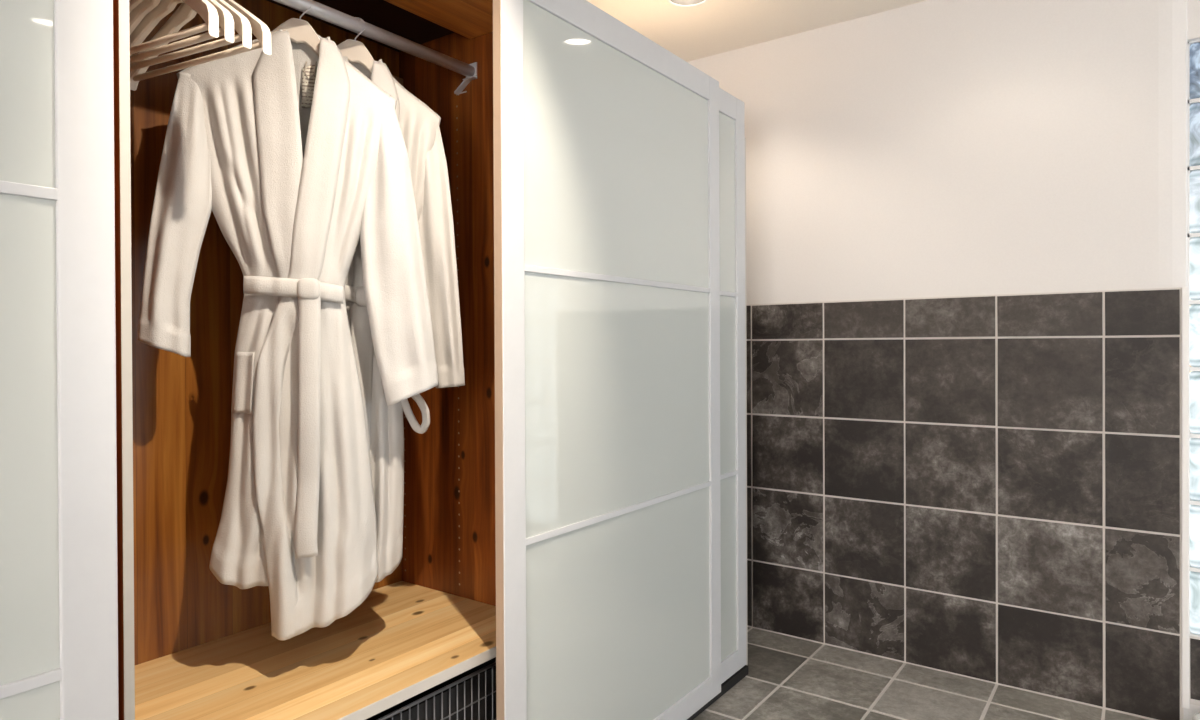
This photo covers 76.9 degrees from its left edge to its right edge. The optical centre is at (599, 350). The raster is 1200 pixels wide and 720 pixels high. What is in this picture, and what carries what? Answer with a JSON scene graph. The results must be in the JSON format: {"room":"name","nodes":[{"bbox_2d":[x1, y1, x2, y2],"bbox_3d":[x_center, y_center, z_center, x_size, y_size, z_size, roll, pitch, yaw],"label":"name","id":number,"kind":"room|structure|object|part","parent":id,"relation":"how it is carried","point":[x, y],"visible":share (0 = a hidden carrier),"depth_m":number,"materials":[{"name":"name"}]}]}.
{"room":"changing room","nodes":[
{"label":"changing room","id":0,"kind":"room"},
{"bbox_2d":[586,0,926,61],"bbox_3d":[-0.219,-1.248,-0.728,4.300,0.001,7.582,0,0,36],"label":"ceiling","id":1,"kind":"structure","parent":0,"point":[713,27],"depth_m":2.89,"materials":[{"name":"paint"}]},
{"bbox_2d":[667,0,707,6],"bbox_3d":[0.316,-1.306,2.705,0.162,0.086,0.162,0,0,36],"label":"recessed light","id":2,"kind":"object","parent":1,"relation":"in","point":[679,3],"visible":1,"depth_m":2.77,"materials":[{"name":"white"}]},
{"bbox_2d":[693,626,1149,719],"bbox_3d":[-0.105,1.233,-0.572,4.300,0.101,7.932,0,0,36],"label":"floor","id":3,"kind":"structure","parent":0,"point":[788,677],"depth_m":2.55,"materials":[{"name":"tile"}]},
{"bbox_2d":[0,0,118,719],"bbox_3d":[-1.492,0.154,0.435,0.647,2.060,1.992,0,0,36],"label":"sliding door","id":4,"kind":"structure","parent":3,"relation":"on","point":[59,564],"depth_m":0.98,"materials":[{"name":"white wood"}]},
{"bbox_3d":[-0.973,-0.496,0.619,0.009,0.594,0.903,0,0,36],"label":"glass panel","id":5,"kind":"part","parent":4,"relation":"part of","materials":[{"name":"white glass"}]},
{"bbox_3d":[-0.971,0.112,0.623,0.009,0.622,0.903,0,0,36],"label":"glass panel","id":6,"kind":"part","parent":4,"relation":"part of","materials":[{"name":"white glass"}]},
{"bbox_3d":[-0.968,0.748,0.626,0.009,0.650,0.903,0,0,36],"label":"glass panel","id":7,"kind":"part","parent":4,"relation":"part of","materials":[{"name":"white glass"}]},
{"bbox_3d":[-0.932,0.155,1.249,0.574,2.045,0.018,0,0,36],"label":"panel","id":8,"kind":"part","parent":4,"relation":"part of","materials":[{"name":"white wood"}]},
{"bbox_2d":[113,0,747,719],"bbox_3d":[-0.304,0.137,2.075,0.647,2.066,2.042,0,0,36],"label":"wardrobe","id":9,"kind":"object","parent":3,"relation":"on","point":[575,517],"visible":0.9,"depth_m":1.91,"materials":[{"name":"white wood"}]},
{"bbox_3d":[-0.921,0.155,1.270,0.568,2.045,0.014,0,0,36],"label":"panel","id":10,"kind":"part","parent":9,"relation":"part of","materials":[{"name":"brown wood"}]},
{"bbox_2d":[129,0,218,54],"bbox_3d":[-0.824,-0.646,1.373,0.400,0.235,0.032,0,0,28],"label":"clothes hanger","id":11,"kind":"object","parent":9,"relation":"hanging from","point":[205,9],"visible":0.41,"depth_m":1.30,"materials":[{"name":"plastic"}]},
{"bbox_2d":[129,0,233,62],"bbox_3d":[-0.809,-0.647,1.393,0.400,0.235,0.032,0,0,28],"label":"clothes hanger","id":12,"kind":"object","parent":9,"relation":"hanging from","point":[226,22],"visible":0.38,"depth_m":1.36,"materials":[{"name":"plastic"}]},
{"bbox_2d":[130,0,251,70],"bbox_3d":[-0.793,-0.647,1.416,0.400,0.235,0.032,0,0,27],"label":"clothes hanger","id":13,"kind":"object","parent":9,"relation":"hanging from","point":[242,25],"visible":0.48,"depth_m":1.42,"materials":[{"name":"white plastic"}]},
{"bbox_2d":[130,0,271,90],"bbox_3d":[-0.770,-0.647,1.448,0.400,0.235,0.031,0,0,27],"label":"clothes hanger","id":14,"kind":"object","parent":9,"relation":"hanging from","point":[184,13],"visible":0.52,"depth_m":1.46,"materials":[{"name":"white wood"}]},
{"bbox_3d":[-0.869,0.151,1.837,0.012,2.045,0.992,0,0,36],"label":"panel","id":15,"kind":"part","parent":9,"relation":"part of","materials":[{"name":"brown wood"}]},
{"bbox_2d":[252,0,319,56],"bbox_3d":[-0.665,-0.639,1.618,0.303,0.254,0.018,0,0,-16],"label":"clothes hanger","id":16,"kind":"object","parent":9,"relation":"hanging from","point":[300,31],"visible":0.43,"depth_m":1.62,"materials":[{"name":"beige wood"}]},
{"bbox_2d":[138,29,438,639],"bbox_3d":[-0.650,-0.050,1.613,0.587,1.279,0.158,0,0,-24],"label":"bathrobe","id":17,"kind":"object","parent":16,"relation":"hanging from","point":[298,158],"visible":0.99,"depth_m":1.58,"materials":[{"name":"white fabric"}]},
{"bbox_2d":[135,581,495,719],"bbox_3d":[-0.634,0.691,1.668,0.566,0.024,0.958,0,0,36],"label":"shelf","id":18,"kind":"object","parent":9,"relation":"attached to","point":[406,639],"depth_m":1.65,"materials":[{"name":"brown wood"}]},
{"bbox_2d":[337,17,373,73],"bbox_3d":[-0.584,-0.640,1.731,0.303,0.254,0.018,0,0,-16],"label":"clothes hanger","id":19,"kind":"object","parent":9,"relation":"hanging from","point":[356,51],"visible":0.41,"depth_m":1.73,"materials":[{"name":"wood"}]},
{"bbox_2d":[341,52,464,581],"bbox_3d":[-0.542,-0.066,1.738,0.457,1.233,0.140,0,0,-14],"label":"bathrobe","id":20,"kind":"object","parent":19,"relation":"hanging from","point":[419,124],"visible":0.34,"depth_m":1.75,"materials":[{"name":"white fabric"}]},
{"bbox_3d":[-0.340,-0.882,2.082,0.582,0.015,2.025,0,0,36],"label":"panel","id":21,"kind":"part","parent":9,"relation":"part of","materials":[{"name":"brown wood"}]},
{"bbox_3d":[-0.626,-0.747,1.649,0.031,0.031,0.956,0,0,36],"label":"hanging rail","id":22,"kind":"part","parent":9,"relation":"part of","materials":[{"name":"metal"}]},
{"bbox_2d":[366,657,495,719],"bbox_3d":[-0.632,0.905,1.668,0.518,0.350,0.932,0,0,36],"label":"wire basket","id":23,"kind":"object","parent":9,"relation":"on","point":[471,694],"visible":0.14,"depth_m":1.71,"materials":[{"name":"black metal"}]},
{"bbox_3d":[-0.350,0.148,2.060,0.566,2.045,0.018,0,0,36],"label":"panel","id":24,"kind":"part","parent":9,"relation":"part of","materials":[{"name":"brown wood"}]},
{"bbox_3d":[0.082,-0.498,2.077,0.009,0.615,0.904,0,0,36],"label":"glass panel","id":25,"kind":"part","parent":9,"relation":"part of","materials":[{"name":"white glass"}]},
{"bbox_3d":[0.085,0.120,2.080,0.009,0.622,0.904,0,0,36],"label":"glass panel","id":26,"kind":"part","parent":9,"relation":"part of","materials":[{"name":"white glass"}]},
{"bbox_3d":[0.088,0.746,2.084,0.009,0.628,0.904,0,0,36],"label":"glass panel","id":27,"kind":"part","parent":9,"relation":"part of","materials":[{"name":"white glass"}]},
{"bbox_3d":[0.082,-0.843,2.074,0.020,0.078,0.898,0,0,36],"label":"rail","id":28,"kind":"part","parent":9,"relation":"part of","materials":[{"name":"white metal"}]},
{"bbox_3d":[0.090,1.094,2.085,0.020,0.073,0.898,0,0,36],"label":"rail","id":29,"kind":"part","parent":9,"relation":"part of","materials":[{"name":"white metal"}]},
{"bbox_3d":[0.207,-0.500,2.293,0.009,0.615,0.904,0,0,36],"label":"glass panel","id":30,"kind":"part","parent":9,"relation":"part of","materials":[{"name":"white glass"}]},
{"bbox_3d":[0.207,-0.844,2.290,0.020,0.078,0.898,0,0,36],"label":"rail","id":31,"kind":"part","parent":9,"relation":"part of","materials":[{"name":"white metal"}]},
{"bbox_3d":[0.210,0.119,2.296,0.009,0.622,0.904,0,0,36],"label":"glass panel","id":32,"kind":"part","parent":9,"relation":"part of","materials":[{"name":"white glass"}]},
{"bbox_3d":[0.213,0.744,2.299,0.009,0.628,0.904,0,0,36],"label":"glass panel","id":33,"kind":"part","parent":9,"relation":"part of","materials":[{"name":"white glass"}]},
{"bbox_3d":[0.216,1.092,2.301,0.020,0.073,0.898,0,0,36],"label":"rail","id":34,"kind":"part","parent":9,"relation":"part of","materials":[{"name":"white metal"}]},
{"bbox_2d":[1192,713,1199,719],"bbox_3d":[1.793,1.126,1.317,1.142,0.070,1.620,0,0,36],"label":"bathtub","id":35,"kind":"object","parent":3,"relation":"on","point":[1196,716],"visible":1,"depth_m":2.25,"materials":[{"name":"white ceramic"}]},
{"bbox_2d":[688,0,1199,719],"bbox_3d":[1.981,-0.083,2.309,4.400,2.583,0.200,0,0,36],"label":"wall","id":36,"kind":"structure","parent":0,"point":[929,148],"depth_m":2.67,"materials":[{"name":"paint"}]},
{"bbox_2d":[746,287,1182,719],"bbox_3d":[1.039,0.482,2.893,1.889,1.354,0.046,0,0,36],"label":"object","id":37,"kind":"structure","parent":36,"relation":"attached to","point":[987,488],"depth_m":2.65,"materials":[{"name":"tile"}]},
{"bbox_2d":[1181,287,1189,708],"bbox_3d":[1.805,0.452,2.332,0.020,1.295,0.037,0,0,36],"label":"trim","id":38,"kind":"structure","parent":36,"relation":"attached to","point":[1185,591],"depth_m":2.32,"materials":[{"name":"white"}]},
{"bbox_2d":[1187,40,1199,637],"bbox_3d":[2.335,-0.036,2.030,1.212,1.857,0.092,0,0,36],"label":"window","id":39,"kind":"structure","parent":36,"relation":"in","point":[1193,47],"depth_m":2.34,"materials":[{"name":"clear glass"}]},
{"bbox_2d":[1190,636,1199,705],"bbox_3d":[2.327,0.993,2.019,1.200,0.212,0.044,0,0,36],"label":"trim","id":40,"kind":"structure","parent":36,"relation":"attached to","point":[1194,641],"depth_m":2.34,"materials":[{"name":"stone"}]}
]}

